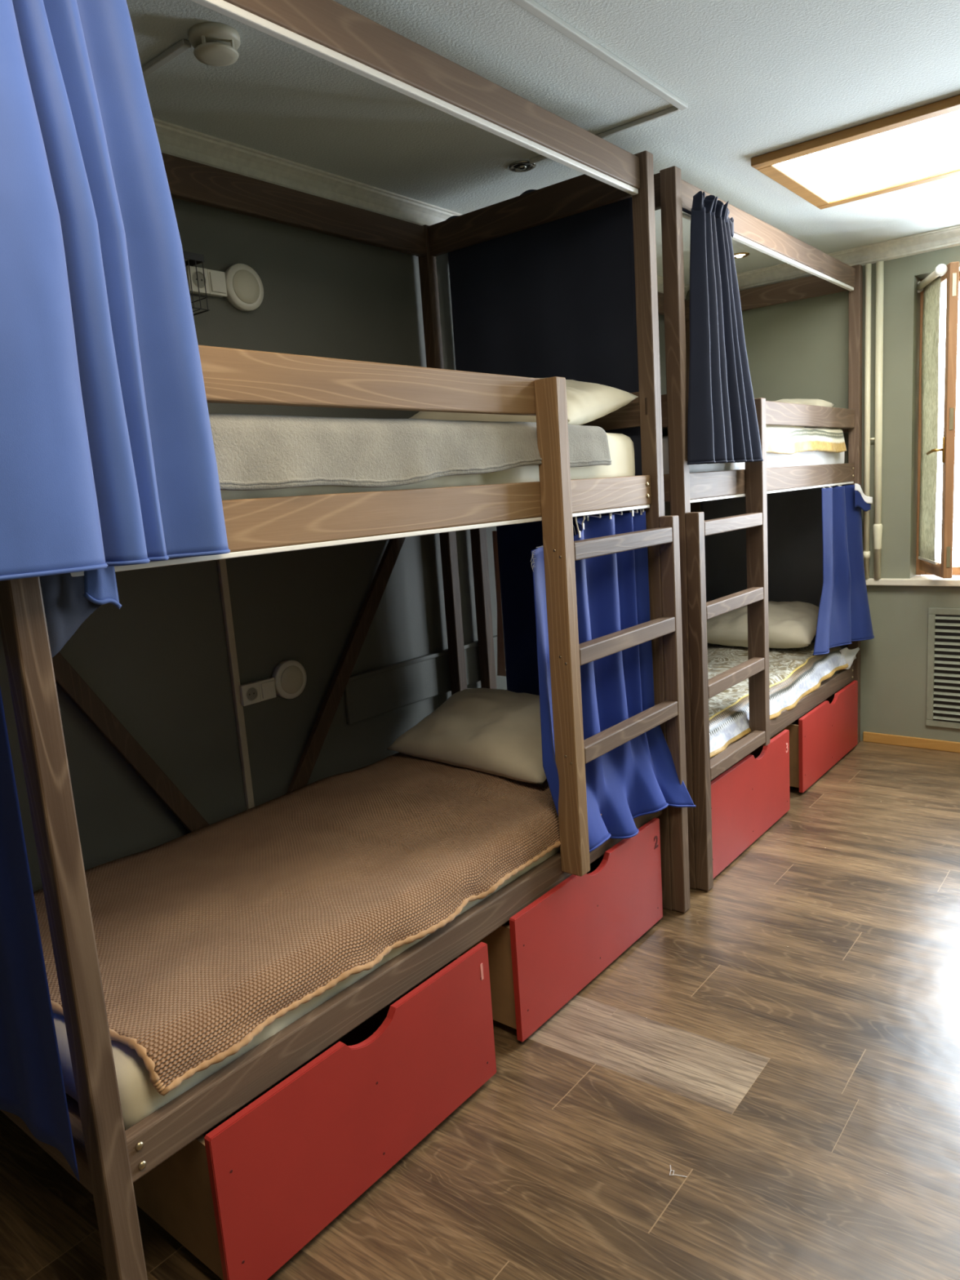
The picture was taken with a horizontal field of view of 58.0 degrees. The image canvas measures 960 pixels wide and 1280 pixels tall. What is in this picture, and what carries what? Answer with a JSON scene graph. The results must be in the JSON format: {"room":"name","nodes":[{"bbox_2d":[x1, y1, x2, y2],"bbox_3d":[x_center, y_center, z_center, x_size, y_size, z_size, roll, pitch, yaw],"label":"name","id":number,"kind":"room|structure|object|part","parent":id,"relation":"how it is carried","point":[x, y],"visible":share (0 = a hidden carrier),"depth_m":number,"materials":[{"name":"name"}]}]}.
{"room":"dormitory","nodes":[
{"label":"dormitory","id":0,"kind":"room"},
{"bbox_2d":[0,197,670,892],"bbox_3d":[-0.851,-0.166,2.884,0.250,2.700,6.970,4,12,39],"label":"wall","id":1,"kind":"structure","parent":0,"point":[158,661],"depth_m":2.84,"materials":[{"name":"grey paint"}]},
{"bbox_2d":[182,250,209,315],"bbox_3d":[-0.880,-1.032,2.501,0.090,0.155,0.152,4,12,39],"label":"wire basket","id":2,"kind":"object","parent":1,"relation":"attached to","point":[195,259],"visible":0.27,"depth_m":2.51,"materials":[{"name":"black metal"}]},
{"bbox_2d":[185,265,226,297],"bbox_3d":[-0.826,-1.077,2.610,0.035,0.072,0.130,4,12,39],"label":"wall socket","id":3,"kind":"object","parent":1,"relation":"attached to","point":[215,284],"visible":0.9,"depth_m":2.60,"materials":[{"name":"white plastic"}]},
{"bbox_2d":[207,269,226,297],"bbox_3d":[-0.799,-1.083,2.631,0.008,0.072,0.062,4,12,39],"label":"switch plate","id":4,"kind":"object","parent":3,"relation":"attached to","point":[216,284],"depth_m":2.62,"materials":[{"name":"white plastic"}]},
{"bbox_2d":[209,271,226,293],"bbox_3d":[-0.794,-1.083,2.627,0.006,0.056,0.050,4,12,39],"label":"rocker switch","id":5,"kind":"object","parent":3,"relation":"attached to","point":[217,279],"depth_m":2.62,"materials":[{"name":"white plastic"}]},
{"bbox_2d":[217,559,254,809],"bbox_3d":[-0.783,0.142,2.781,0.016,0.920,0.024,4,12,39],"label":"duct","id":6,"kind":"object","parent":1,"relation":"attached to","point":[221,563],"visible":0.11,"depth_m":2.77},
{"bbox_2d":[224,263,263,311],"bbox_3d":[-0.740,-1.103,2.715,0.034,0.140,0.140,4,12,39],"label":"wall lamp","id":7,"kind":"object","parent":1,"relation":"attached to","point":[244,286],"visible":0.99,"depth_m":2.70,"materials":[{"name":"white plastic"}]},
{"bbox_2d":[239,677,275,706],"bbox_3d":[-0.729,0.168,2.835,0.035,0.067,0.132,4,12,39],"label":"wall socket","id":8,"kind":"object","parent":1,"relation":"attached to","point":[259,691],"visible":1,"depth_m":2.82,"materials":[{"name":"white plastic"}]},
{"bbox_2d":[258,677,275,701],"bbox_3d":[-0.701,0.163,2.856,0.008,0.067,0.063,4,12,39],"label":"switch plate","id":9,"kind":"object","parent":8,"relation":"attached to","point":[267,691],"depth_m":2.85,"materials":[{"name":"white plastic"}]},
{"bbox_2d":[261,680,275,698],"bbox_3d":[-0.696,0.163,2.852,0.006,0.051,0.051,4,12,39],"label":"rocker switch","id":10,"kind":"object","parent":8,"relation":"attached to","point":[268,687],"depth_m":2.85,"materials":[{"name":"white plastic"}]},
{"bbox_2d":[271,660,306,698],"bbox_3d":[-0.645,0.133,2.937,0.034,0.132,0.132,4,12,39],"label":"wall lamp","id":11,"kind":"object","parent":1,"relation":"attached to","point":[290,677],"visible":0.98,"depth_m":2.92,"materials":[{"name":"white plastic"}]},
{"bbox_2d":[153,117,689,298],"bbox_3d":[-0.821,-1.444,2.568,0.058,0.082,6.469,4,12,39],"label":"trim","id":12,"kind":"structure","parent":1,"relation":"attached to","point":[174,140],"depth_m":2.82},
{"bbox_2d":[347,635,497,682],"bbox_3d":[0.362,-0.088,4.159,0.010,0.017,2.700,4,12,39],"label":"trim","id":13,"kind":"structure","parent":1,"relation":"attached to","point":[357,677],"depth_m":3.36,"materials":[{"name":"grey paint"}]},
{"bbox_2d":[343,635,506,724],"bbox_3d":[0.357,-0.011,4.180,0.016,0.175,2.700,4,12,39],"label":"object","id":14,"kind":"structure","parent":1,"relation":"attached to","point":[367,697],"depth_m":3.37,"materials":[{"name":"grey paint"}]},
{"bbox_2d":[0,740,959,1279],"bbox_3d":[0.625,1.158,1.970,3.330,0.001,6.470,4,12,39],"label":"floor","id":15,"kind":"structure","parent":0,"point":[786,1042],"depth_m":2.09,"materials":[{"name":"laminate"}]},
{"bbox_2d":[133,942,496,1279],"bbox_3d":[-0.514,1.009,2.156,0.751,0.385,0.818,4,12,39],"label":"drawer","id":16,"kind":"object","parent":15,"relation":"on","point":[245,1196],"visible":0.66,"depth_m":1.82,"materials":[{"name":"red wood"}]},
{"bbox_2d":[0,0,690,1279],"bbox_3d":[-0.389,-0.122,2.401,1.021,2.512,2.100,4,12,39],"label":"bunk bed","id":17,"kind":"object","parent":15,"relation":"on","point":[110,1158],"visible":0.7,"depth_m":2.12,"materials":[{"name":"brown wood"}]},
{"bbox_2d":[0,687,79,1181],"bbox_3d":[-1.042,0.408,1.667,0.842,1.025,0.017,4,12,39],"label":"curtain","id":18,"kind":"object","parent":17,"relation":"hanging from","point":[32,1085],"visible":1,"depth_m":1.50,"materials":[{"name":"blue fabric"}]},
{"bbox_3d":[-0.695,0.079,1.350,0.056,2.512,0.048,4,12,39],"label":"post","id":19,"kind":"part","parent":17,"relation":"part of","materials":[{"name":"brown wood"}]},
{"bbox_2d":[0,0,230,657],"bbox_3d":[-0.681,-0.544,1.230,0.094,1.175,0.674,2,12,33],"label":"curtain","id":20,"kind":"object","parent":17,"relation":"hanging from","point":[108,460],"visible":1,"depth_m":1.33,"materials":[{"name":"blue fabric"}]},
{"bbox_3d":[-0.841,-1.324,2.500,0.030,0.106,2.002,4,12,39],"label":"canopy rail","id":21,"kind":"part","parent":17,"relation":"part of","materials":[{"name":"brown wood"}]},
{"bbox_2d":[53,845,559,1130],"bbox_3d":[-0.354,0.651,2.549,0.877,0.168,1.979,4,12,39],"label":"mattress","id":22,"kind":"object","parent":17,"relation":"on","point":[139,1099],"visible":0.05,"depth_m":1.65,"materials":[{"name":"beige fabric"}]},
{"bbox_2d":[33,752,601,1096],"bbox_3d":[-0.398,0.614,2.453,0.909,0.114,1.751,4,12,39],"label":"knitted blanket","id":23,"kind":"object","parent":22,"relation":"on","point":[206,937],"visible":0.84,"depth_m":2.15,"materials":[{"name":"brown fabric"}]},
{"bbox_2d":[386,688,546,784],"bbox_3d":[0.067,0.318,3.113,0.740,0.207,0.440,5,13,43],"label":"pillow","id":24,"kind":"object","parent":23,"relation":"on","point":[494,731],"visible":0.73,"depth_m":3.03,"materials":[{"name":"beige fabric"}]},
{"bbox_3d":[-0.280,-0.539,1.827,0.030,0.096,1.409,4,12,39],"label":"guard rail","id":25,"kind":"part","parent":17,"relation":"part of","materials":[{"name":"brown wood"}]},
{"bbox_3d":[-0.001,0.740,2.279,0.030,0.084,2.002,4,12,39],"label":"rail","id":26,"kind":"part","parent":17,"relation":"part of","materials":[{"name":"brown wood"}]},
{"bbox_3d":[-0.075,-0.322,2.098,0.030,0.096,2.002,4,12,39],"label":"rail","id":27,"kind":"part","parent":17,"relation":"part of","materials":[{"name":"brown wood"}]},
{"bbox_2d":[220,432,635,500],"bbox_3d":[-0.426,-0.439,2.369,0.875,0.210,1.989,4,12,39],"label":"mattress","id":28,"kind":"object","parent":17,"relation":"on","point":[621,448],"visible":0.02,"depth_m":2.27,"materials":[{"name":"beige fabric"}]},
{"bbox_2d":[208,413,611,490],"bbox_3d":[-0.469,-0.463,2.272,0.912,0.162,1.681,4,12,39],"label":"fleece blanket","id":29,"kind":"object","parent":28,"relation":"on","point":[253,452],"visible":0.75,"depth_m":1.87,"materials":[{"name":"grey fabric"}]},
{"bbox_2d":[408,377,637,425],"bbox_3d":[0.068,-0.776,2.925,0.840,0.203,0.391,5,13,42],"label":"pillow","id":30,"kind":"object","parent":29,"relation":"on","point":[586,402],"visible":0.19,"depth_m":2.71,"materials":[{"name":"beige fabric"}]},
{"bbox_3d":[-0.142,-1.274,1.935,0.030,0.092,2.002,4,12,39],"label":"canopy rail","id":31,"kind":"part","parent":17,"relation":"part of","materials":[{"name":"brown wood"}]},
{"bbox_3d":[-0.123,-0.325,3.485,0.050,2.512,0.048,4,12,39],"label":"post","id":32,"kind":"part","parent":17,"relation":"part of","materials":[{"name":"brown wood"}]},
{"bbox_2d":[445,189,642,475],"bbox_3d":[0.211,-1.035,3.113,0.790,1.088,0.017,4,12,39],"label":"screen","id":33,"kind":"object","parent":17,"relation":"attached to","point":[557,297],"visible":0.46,"depth_m":3.03,"materials":[{"name":"black fabric"}]},
{"bbox_2d":[492,508,642,695],"bbox_3d":[0.335,-0.025,3.247,0.709,0.940,0.019,4,12,39],"label":"screen","id":34,"kind":"object","parent":17,"relation":"attached to","point":[513,544],"visible":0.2,"depth_m":3.38,"materials":[{"name":"fabric"}]},
{"bbox_3d":[0.200,-0.782,3.118,0.863,0.110,0.028,4,12,39],"label":"headboard","id":35,"kind":"part","parent":17,"relation":"part of","materials":[{"name":"brown wood"}]},
{"bbox_2d":[530,508,695,852],"bbox_3d":[0.405,0.126,2.698,0.142,1.031,0.731,6,14,44],"label":"curtain","id":36,"kind":"object","parent":17,"relation":"hanging from","point":[638,777],"visible":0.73,"depth_m":2.75,"materials":[{"name":"blue fabric"}]},
{"bbox_3d":[0.590,-0.277,2.910,0.056,2.512,0.048,4,12,39],"label":"post","id":37,"kind":"part","parent":17,"relation":"part of","materials":[{"name":"brown wood"}]},
{"bbox_2d":[458,817,662,1041],"bbox_3d":[0.074,0.844,2.906,0.751,0.377,0.832,4,12,39],"label":"drawer","id":38,"kind":"object","parent":15,"relation":"on","point":[546,953],"visible":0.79,"depth_m":2.56,"materials":[{"name":"red wood"}]},
{"bbox_2d":[470,165,862,891],"bbox_3d":[1.018,-0.510,4.108,1.020,2.512,2.100,4,12,39],"label":"bunk bed","id":39,"kind":"object","parent":15,"relation":"on","point":[684,490],"visible":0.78,"depth_m":3.38,"materials":[{"name":"brown wood"}]},
{"bbox_3d":[-0.001,-0.359,3.633,0.050,2.512,0.048,4,12,39],"label":"post","id":40,"kind":"part","parent":39,"relation":"part of","materials":[{"name":"brown wood"}]},
{"bbox_3d":[0.319,-0.815,3.262,0.863,0.110,0.028,4,12,39],"label":"headboard","id":41,"kind":"part","parent":39,"relation":"part of","materials":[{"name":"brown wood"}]},
{"bbox_3d":[0.565,-1.713,4.207,0.030,0.106,2.002,4,12,39],"label":"canopy rail","id":42,"kind":"part","parent":39,"relation":"part of","materials":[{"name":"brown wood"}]},
{"bbox_3d":[0.711,-0.310,3.057,0.056,2.512,0.048,4,12,39],"label":"post","id":43,"kind":"part","parent":39,"relation":"part of","materials":[{"name":"brown wood"}]},
{"bbox_3d":[1.284,-0.714,5.192,0.050,2.512,0.048,4,12,39],"label":"post","id":44,"kind":"part","parent":39,"relation":"part of","materials":[{"name":"brown wood"}]},
{"bbox_2d":[682,191,763,464],"bbox_3d":[0.871,-1.084,3.093,0.108,0.888,0.546,4,12,39],"label":"curtain","id":45,"kind":"object","parent":39,"relation":"hanging from","point":[722,425],"visible":1,"depth_m":2.99,"materials":[{"name":"blue fabric"}]},
{"bbox_2d":[662,435,844,474],"bbox_3d":[0.977,-0.822,4.072,0.879,0.202,1.984,4,12,39],"label":"mattress","id":46,"kind":"object","parent":39,"relation":"on","point":[815,457],"visible":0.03,"depth_m":3.79,"materials":[{"name":"white fabric"}]},
{"bbox_2d":[662,426,846,454],"bbox_3d":[0.953,-0.886,4.003,0.904,0.128,1.781,4,12,39],"label":"quilt","id":47,"kind":"object","parent":46,"relation":"on","point":[786,440],"visible":0.38,"depth_m":3.94,"materials":[{"name":"fabric"}]},
{"bbox_2d":[765,398,835,427],"bbox_3d":[1.467,-1.175,4.592,0.680,0.194,0.408,4,12,39],"label":"pillow","id":48,"kind":"object","parent":47,"relation":"on","point":[798,401],"visible":0.08,"depth_m":4.48,"materials":[{"name":"beige fabric"}]},
{"bbox_3d":[1.265,-1.663,3.643,0.030,0.092,2.002,4,12,39],"label":"canopy rail","id":49,"kind":"part","parent":39,"relation":"part of","materials":[{"name":"brown wood"}]},
{"bbox_3d":[1.331,-0.711,3.805,0.030,0.096,2.002,4,12,39],"label":"rail","id":50,"kind":"part","parent":39,"relation":"part of","materials":[{"name":"brown wood"}]},
{"bbox_2d":[701,484,848,648],"bbox_3d":[1.688,-0.386,4.976,0.875,0.965,0.017,4,12,39],"label":"screen","id":51,"kind":"object","parent":39,"relation":"attached to","point":[794,517],"visible":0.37,"depth_m":4.93,"materials":[{"name":"fabric"}]},
{"bbox_3d":[1.405,0.351,3.986,0.030,0.084,2.002,4,12,39],"label":"rail","id":52,"kind":"part","parent":39,"relation":"part of","materials":[{"name":"brown wood"}]},
{"bbox_3d":[1.472,-1.024,3.953,0.030,0.096,1.490,4,12,39],"label":"guard rail","id":53,"kind":"part","parent":39,"relation":"part of","materials":[{"name":"brown wood"}]},
{"bbox_3d":[1.606,-1.171,4.825,0.863,0.110,0.028,4,12,39],"label":"headboard","id":54,"kind":"part","parent":39,"relation":"part of","materials":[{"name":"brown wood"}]},
{"bbox_2d":[813,483,874,655],"bbox_3d":[1.799,-0.361,4.343,0.125,0.822,0.756,5,13,43],"label":"curtain","id":55,"kind":"object","parent":39,"relation":"hanging from","point":[844,618],"visible":1,"depth_m":4.38,"materials":[{"name":"blue fabric"}]},
{"bbox_3d":[1.996,-0.665,4.617,0.056,2.512,0.048,4,12,39],"label":"post","id":56,"kind":"part","parent":39,"relation":"part of","materials":[{"name":"brown wood"}]},
{"bbox_3d":[1.051,0.262,4.257,0.876,0.169,1.983,4,12,39],"label":"mattress","id":57,"kind":"object","parent":39,"relation":"on","visible":0},
{"bbox_2d":[706,642,848,758],"bbox_3d":[1.038,0.230,4.194,0.914,0.162,1.832,4,12,39],"label":"quilt","id":58,"kind":"object","parent":57,"relation":"on","point":[794,673],"visible":0.38,"depth_m":4.08,"materials":[{"name":"white fabric"}]},
{"bbox_2d":[706,600,818,648],"bbox_3d":[1.546,-0.094,4.748,0.660,0.232,0.427,4,12,39],"label":"pillow","id":59,"kind":"object","parent":58,"relation":"on","point":[792,624],"visible":0.67,"depth_m":4.63,"materials":[{"name":"beige fabric"}]},
{"bbox_2d":[839,647,859,669],"bbox_3d":[1.964,0.094,4.619,0.168,0.122,0.027,-10,11,-30],"label":"sheet corner","id":60,"kind":"object","parent":57,"relation":"on","point":[850,655],"visible":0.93,"depth_m":4.62,"materials":[{"name":"white fabric"}]},
{"bbox_2d":[669,1165,687,1177],"bbox_3d":[0.439,1.177,1.922,0.038,0.002,0.030,-2,10,13],"label":"curtain hook","id":61,"kind":"object","parent":15,"relation":"on","point":[670,1166],"visible":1,"depth_m":1.91,"materials":[{"name":"silver metal"}]},
{"bbox_2d":[711,729,790,878],"bbox_3d":[0.825,0.640,3.782,0.751,0.383,0.855,4,12,39],"label":"drawer","id":62,"kind":"object","parent":15,"relation":"on","point":[750,796],"visible":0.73,"depth_m":3.52,"materials":[{"name":"red painted board"},{"name":"plywood"}]},
{"bbox_2d":[769,680,857,792],"bbox_3d":[1.491,0.457,4.619,0.751,0.371,0.875,4,12,39],"label":"drawer","id":63,"kind":"object","parent":15,"relation":"on","point":[819,739],"visible":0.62,"depth_m":4.27,"materials":[{"name":"red painted board"},{"name":"plywood"}]},
{"bbox_3d":[1.774,0.470,4.388,0.017,0.358,0.875,4,12,39],"label":"drawer","id":64,"kind":"part","parent":63,"relation":"part of","materials":[{"name":"red wood"}]},
{"bbox_2d":[126,0,959,284],"bbox_3d":[0.442,-1.473,1.522,3.830,0.150,6.970,4,12,39],"label":"ceiling","id":65,"kind":"structure","parent":0,"point":[754,77],"depth_m":2.43,"materials":[{"name":"white paint"}]},
{"bbox_2d":[141,39,191,78],"bbox_3d":[-0.846,-1.408,2.158,0.418,0.014,0.022,4,12,39],"label":"duct","id":66,"kind":"object","parent":65,"relation":"attached to","point":[183,45],"visible":0.4,"depth_m":2.08,"materials":[{"name":"white plastic"}]},
{"bbox_2d":[188,22,240,66],"bbox_3d":[-0.616,-1.381,2.021,0.116,0.050,0.116,4,12,39],"label":"smoke detector","id":67,"kind":"object","parent":65,"relation":"attached to","point":[215,44],"visible":1,"depth_m":1.99,"materials":[{"name":"white plastic"}]},
{"bbox_2d":[507,160,536,172],"bbox_3d":[0.144,-1.614,2.962,0.098,0.012,0.098,4,12,39],"label":"recessed light","id":68,"kind":"object","parent":65,"relation":"in","point":[523,166],"visible":0.99,"depth_m":2.95,"materials":[{"name":"metal"}]},
{"bbox_3d":[0.144,-1.614,2.962,0.032,0.011,0.032,4,12,39],"label":"bulb","id":69,"kind":"part","parent":68,"relation":"part of","materials":[{"name":"metal"}]},
{"bbox_2d":[511,0,688,164],"bbox_3d":[-0.874,-1.242,1.199,0.567,0.014,4.052,4,12,39],"label":"duct","id":70,"kind":"object","parent":65,"relation":"attached to","point":[531,6],"visible":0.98,"depth_m":2.27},
{"bbox_2d":[733,252,749,258],"bbox_3d":[1.309,-1.936,4.374,0.098,0.012,0.098,4,12,39],"label":"recessed light","id":71,"kind":"object","parent":65,"relation":"in","point":[741,255],"visible":0.9,"depth_m":4.36,"materials":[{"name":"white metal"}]},
{"bbox_2d":[751,94,959,209],"bbox_3d":[1.701,-1.705,2.905,1.335,0.028,0.748,4,12,39],"label":"recessed light","id":72,"kind":"object","parent":65,"relation":"in","point":[919,145],"visible":1,"depth_m":3.06,"materials":[{"name":"white plastic"}]},
{"bbox_2d":[684,245,959,742],"bbox_3d":[2.643,-0.653,4.315,3.330,2.700,0.250,4,12,39],"label":"wall","id":73,"kind":"structure","parent":0,"point":[797,348],"depth_m":4.59,"materials":[{"name":"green paint"}]},
{"bbox_2d":[688,224,959,290],"bbox_3d":[2.480,-1.911,3.959,3.270,0.082,0.058,4,12,39],"label":"trim","id":74,"kind":"structure","parent":73,"relation":"attached to","point":[948,237],"depth_m":4.36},
{"bbox_2d":[862,263,875,578],"bbox_3d":[2.027,-1.115,4.513,0.055,1.598,0.036,4,12,39],"label":"pipe","id":75,"kind":"object","parent":73,"relation":"attached to","point":[866,552],"visible":0.89,"depth_m":4.50,"materials":[{"name":"beige metal"}]},
{"bbox_2d":[872,260,884,578],"bbox_3d":[2.062,-1.113,4.485,0.046,1.598,0.047,4,12,39],"label":"pipe","id":76,"kind":"object","parent":73,"relation":"attached to","point":[877,526],"visible":1,"depth_m":4.47,"materials":[{"name":"beige metal"}]},
{"bbox_2d":[862,731,959,752],"bbox_3d":[3.036,0.599,4.102,2.319,0.056,0.014,4,12,39],"label":"baseboard","id":77,"kind":"structure","parent":73,"relation":"attached to","point":[908,741],"depth_m":4.67,"materials":[{"name":"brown wood"}]},
{"bbox_2d":[865,575,959,586],"bbox_3d":[2.837,-0.276,4.137,1.865,0.036,0.168,4,12,39],"label":"windowsill","id":78,"kind":"structure","parent":73,"relation":"attached to","point":[917,580],"depth_m":4.51,"materials":[{"name":"white plastic"}]},
{"bbox_2d":[915,261,959,578],"bbox_3d":[2.867,-1.054,4.084,1.403,1.505,0.496,0,10,22],"label":"window","id":79,"kind":"structure","parent":73,"relation":"in","point":[944,569],"depth_m":4.12,"materials":[{"name":"brown wood"}]},
{"bbox_2d":[916,263,947,564],"bbox_3d":[2.213,-1.081,4.292,0.052,1.393,0.389,-2,10,13],"label":"roller blind","id":80,"kind":"object","parent":79,"relation":"attached to","point":[930,285],"visible":0.96,"depth_m":4.30,"materials":[{"name":"beige fabric"}]},
{"bbox_3d":[2.183,-0.913,4.180,0.046,0.120,0.125,-5,10,-8],"label":"handle","id":81,"kind":"part","parent":79,"relation":"part of","materials":[{"name":"gold metal"}]},
{"bbox_3d":[2.218,-1.015,4.080,0.016,1.350,0.003,-2,10,13],"label":"lock plate","id":82,"kind":"part","parent":79,"relation":"part of","materials":[{"name":"metal"}]},
{"bbox_2d":[925,607,959,728],"bbox_3d":[2.570,0.159,4.383,0.563,0.634,0.018,4,12,39],"label":"air vent","id":83,"kind":"object","parent":73,"relation":"in","point":[943,676],"visible":1,"depth_m":4.51,"materials":[{"name":"white metal"}]}
]}

